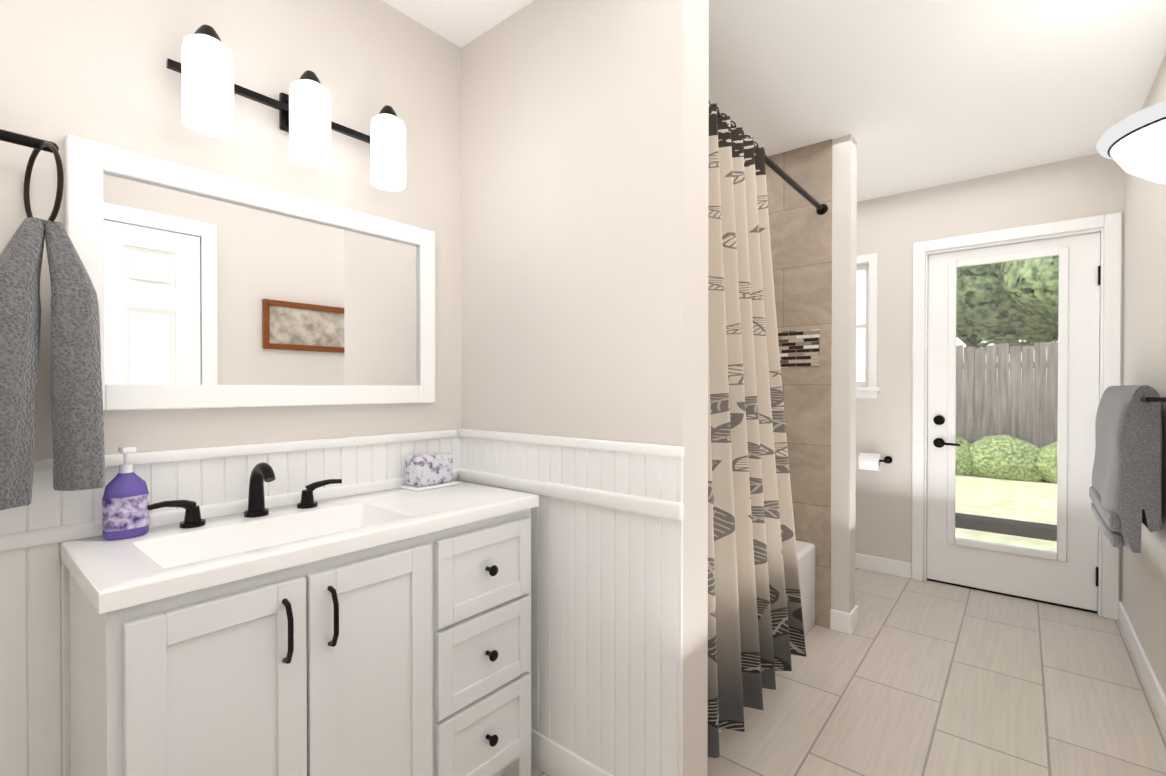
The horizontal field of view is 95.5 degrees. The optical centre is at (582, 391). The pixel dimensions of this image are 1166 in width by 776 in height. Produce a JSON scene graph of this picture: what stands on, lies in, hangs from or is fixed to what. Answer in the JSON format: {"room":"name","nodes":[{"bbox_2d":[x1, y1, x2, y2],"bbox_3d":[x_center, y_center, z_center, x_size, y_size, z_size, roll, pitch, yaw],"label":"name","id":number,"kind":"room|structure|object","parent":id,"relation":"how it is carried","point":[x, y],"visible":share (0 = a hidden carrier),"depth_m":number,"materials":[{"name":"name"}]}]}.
{"room":"bathroom","nodes":[
{"label":"bathroom","id":0,"kind":"room"},
{"bbox_2d":[0,0,461,459],"bbox_3d":[-0.273,-0.031,2.237,0.120,2.440,4.920,0,1,40],"label":"wall","id":1,"kind":"structure","parent":0,"point":[97,71],"depth_m":1.41,"materials":[{"name":"white paint"}]},
{"bbox_2d":[0,129,104,509],"bbox_3d":[-1.112,-0.153,0.997,0.169,0.733,0.299,0,1,40],"label":"towel ring","id":2,"kind":"object","parent":1,"relation":"attached to","point":[77,417],"visible":1,"depth_m":1.02,"materials":[{"name":"grey fabric"}]},
{"bbox_2d":[0,429,460,775],"bbox_3d":[-1.077,0.669,1.162,0.022,1.056,1.991,0,1,40],"label":"wainscoting","id":3,"kind":"structure","parent":1,"relation":"attached to","point":[212,482],"depth_m":1.13,"materials":[{"name":"white wood"}]},
{"bbox_2d":[65,135,434,410],"bbox_3d":[-0.806,-0.253,1.475,0.028,0.585,0.910,0,1,40],"label":"mirror","id":4,"kind":"object","parent":1,"relation":"attached to","point":[213,290],"visible":0.85,"depth_m":1.37,"materials":[{"name":"white mirror"}]},
{"bbox_2d":[166,24,405,190],"bbox_3d":[-0.752,-0.732,1.430,0.164,0.235,0.575,0,1,40],"label":"sconce","id":5,"kind":"object","parent":1,"relation":"attached to","point":[205,69],"visible":1,"depth_m":1.36,"materials":[{"name":"white glass"}]},
{"bbox_2d":[461,0,708,775],"bbox_3d":[-0.049,-0.027,1.700,0.910,2.440,0.140,0,1,40],"label":"wall","id":6,"kind":"structure","parent":0,"point":[584,203],"depth_m":1.53,"materials":[{"name":"white paint"}]},
{"bbox_2d":[457,429,683,775],"bbox_3d":[-0.100,0.666,1.640,0.916,1.056,0.026,0,1,40],"label":"wainscoting","id":7,"kind":"structure","parent":6,"relation":"attached to","point":[607,516],"depth_m":1.52,"materials":[{"name":"white wood"}]},
{"bbox_2d":[382,0,1165,201],"bbox_3d":[0.535,-1.296,1.557,2.220,0.100,4.920,0,1,40],"label":"ceiling","id":8,"kind":"structure","parent":0,"point":[910,95],"depth_m":2.08,"materials":[{"name":"white paint"}]},
{"bbox_2d":[1096,100,1165,183],"bbox_3d":[1.613,-0.660,1.499,0.235,0.170,0.470,0,1,40],"label":"ceiling light","id":9,"kind":"object","parent":8,"relation":"attached to","point":[1134,144],"visible":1,"depth_m":1.45,"materials":[{"name":"white glass"}]},
{"bbox_2d":[831,134,856,612],"bbox_3d":[0.986,-0.036,2.933,0.930,2.440,0.120,0,1,40],"label":"wall","id":10,"kind":"structure","parent":0,"point":[843,395],"depth_m":2.62,"materials":[{"name":"white paint"}]},
{"bbox_2d":[765,139,831,628],"bbox_3d":[0.914,-0.036,2.908,0.837,2.440,0.011,0,1,40],"label":"wall tile","id":11,"kind":"structure","parent":10,"relation":"attached to","point":[801,238],"depth_m":2.71,"materials":[{"name":"tile"}]},
{"bbox_2d":[708,100,827,757],"bbox_3d":[0.770,0.057,2.074,0.152,1.988,1.462,0,1,40],"label":"shower curtain","id":12,"kind":"object","parent":11,"relation":"attached to","point":[756,638],"visible":0.81,"depth_m":1.75,"materials":[{"name":"beige fabric"}]},
{"bbox_2d":[830,609,851,634],"bbox_3d":[1.274,1.137,2.618,0.097,0.100,0.012,0,1,40],"label":"baseboard","id":13,"kind":"structure","parent":10,"relation":"attached to","point":[840,621],"depth_m":2.61,"materials":[{"name":"white wood"}]},
{"bbox_2d":[850,605,857,632],"bbox_3d":[1.352,1.136,2.646,0.012,0.100,0.132,0,1,40],"label":"baseboard","id":14,"kind":"structure","parent":10,"relation":"attached to","point":[854,612],"depth_m":2.64,"materials":[{"name":"white wood"}]},
{"bbox_2d":[531,568,1165,775],"bbox_3d":[0.535,1.224,1.576,2.220,0.060,4.920,0,1,40],"label":"floor","id":15,"kind":"structure","parent":0,"point":[908,677],"depth_m":2.06,"materials":[{"name":"tile"}]},
{"bbox_2d":[60,480,538,775],"bbox_3d":[-0.609,0.755,1.361,0.468,0.881,0.999,0,1,40],"label":"bathroom vanity","id":16,"kind":"object","parent":15,"relation":"on","point":[383,633],"visible":1,"depth_m":1.15,"materials":[{"name":"white wood"}]},
{"bbox_2d":[102,446,148,539],"bbox_3d":[-0.992,0.218,1.152,0.060,0.197,0.079,0,1,40],"label":"soap bottle","id":17,"kind":"object","parent":16,"relation":"on","point":[125,504],"visible":1,"depth_m":1.14,"materials":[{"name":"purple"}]},
{"bbox_2d":[147,462,341,527],"bbox_3d":[-0.809,0.246,1.325,0.126,0.139,0.433,0,1,40],"label":"faucet","id":18,"kind":"object","parent":16,"relation":"on","point":[261,473],"visible":1,"depth_m":1.33,"materials":[{"name":"black metal"}]},
{"bbox_2d":[400,452,457,490],"bbox_3d":[-0.504,0.260,1.745,0.095,0.105,0.160,0,1,40],"label":"soap dish","id":19,"kind":"object","parent":16,"relation":"on","point":[428,471],"visible":1,"depth_m":1.71,"materials":[{"name":"white"}]},
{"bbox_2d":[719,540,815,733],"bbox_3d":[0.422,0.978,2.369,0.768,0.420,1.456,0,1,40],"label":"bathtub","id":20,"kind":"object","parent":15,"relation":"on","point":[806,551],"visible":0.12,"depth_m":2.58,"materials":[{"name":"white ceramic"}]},
{"bbox_2d":[855,153,1124,601],"bbox_3d":[2.067,-0.040,3.414,1.980,2.440,0.120,0,1,40],"label":"wall","id":21,"kind":"structure","parent":0,"point":[891,229],"depth_m":3.35,"materials":[{"name":"white paint"}]},
{"bbox_2d":[856,253,880,397],"bbox_3d":[1.683,-0.429,3.677,0.690,0.945,0.140,0,1,40],"label":"window","id":22,"kind":"structure","parent":21,"relation":"in","point":[866,322],"depth_m":3.54,"materials":[{"name":"white"}]},
{"bbox_2d":[859,453,892,470],"bbox_3d":[1.875,0.453,3.408,0.178,0.110,0.139,0,1,40],"label":"paper holder","id":23,"kind":"object","parent":21,"relation":"attached to","point":[870,461],"visible":0.98,"depth_m":3.38,"materials":[{"name":"white paper"}]},
{"bbox_2d":[855,553,910,578],"bbox_3d":[1.666,1.129,3.669,1.049,0.100,0.012,0,1,40],"label":"baseboard","id":24,"kind":"structure","parent":21,"relation":"attached to","point":[883,565],"depth_m":3.43,"materials":[{"name":"white wood"}]},
{"bbox_2d":[911,212,1121,619],"bbox_3d":[2.458,0.128,3.076,0.922,2.110,0.143,0,1,40],"label":"door","id":25,"kind":"structure","parent":21,"relation":"attached to","point":[1067,574],"depth_m":2.99,"materials":[{"name":"white wood"}]},
{"bbox_2d":[1122,54,1165,695],"bbox_3d":[1.343,-0.021,0.897,0.120,2.440,4.920,0,1,40],"label":"wall","id":26,"kind":"structure","parent":0,"point":[1144,587],"depth_m":2.19,"materials":[{"name":"white paint"}]},
{"bbox_2d":[1089,385,1165,552],"bbox_3d":[2.243,0.283,2.199,0.153,0.617,0.977,0,1,40],"label":"towel","id":27,"kind":"object","parent":26,"relation":"attached to","point":[1125,491],"visible":1,"depth_m":1.92,"materials":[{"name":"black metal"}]},
{"bbox_2d":[1119,601,1165,732],"bbox_3d":[1.292,1.149,0.948,0.012,0.100,4.680,0,1,40],"label":"baseboard","id":28,"kind":"structure","parent":26,"relation":"attached to","point":[1154,688],"depth_m":2.17,"materials":[{"name":"white wood"}]},
{"label":"outside","id":29,"kind":"structure","parent":0,"visible":0},
{"bbox_2d":[955,475,1056,551],"bbox_3d":[6.325,1.302,8.546,30.000,0.080,13.200,0,1,40],"label":"ground","id":30,"kind":"structure","parent":29,"point":[966,486],"depth_m":6.06,"materials":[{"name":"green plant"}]},
{"bbox_2d":[956,269,977,337],"bbox_3d":[5.995,-1.939,12.125,5.263,6.348,4.955,0,1,40],"label":"tree","id":31,"kind":"object","parent":30,"relation":"on","point":[962,291],"depth_m":10.80,"materials":[{"name":"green plant"}]},
{"bbox_2d":[955,513,1056,541],"bbox_3d":[3.523,1.237,5.165,14.000,0.100,0.220,0,1,40],"label":"edging","id":32,"kind":"object","parent":30,"relation":"on","point":[1020,527],"depth_m":4.80,"materials":[{"name":"grey stone"}]},
{"bbox_2d":[955,435,1057,483],"bbox_3d":[6.525,1.027,7.537,14.698,0.901,0.797,0,1,40],"label":"hedge","id":33,"kind":"object","parent":30,"relation":"on","point":[988,450],"depth_m":7.58,"materials":[{"name":"green plant"}]},
{"bbox_2d":[956,342,1057,447],"bbox_3d":[7.051,0.262,7.845,20.003,2.010,0.060,0,1,40],"label":"fence","id":34,"kind":"object","parent":30,"relation":"on","point":[991,401],"depth_m":8.20,"materials":[{"name":"grey wood"}]},
{"bbox_2d":[956,256,1058,355],"bbox_3d":[8.745,-1.559,9.125,4.646,5.633,4.340,0,1,40],"label":"tree","id":35,"kind":"object","parent":30,"relation":"on","point":[1021,277],"depth_m":9.27,"materials":[{"name":"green plant"}]},
{"bbox_2d":[966,260,1058,392],"bbox_3d":[8.822,-2.845,12.489,6.615,8.154,5.729,0,1,40],"label":"tree","id":36,"kind":"object","parent":30,"relation":"on","point":[979,346],"depth_m":12.15,"materials":[{"name":"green plant"}]}
]}

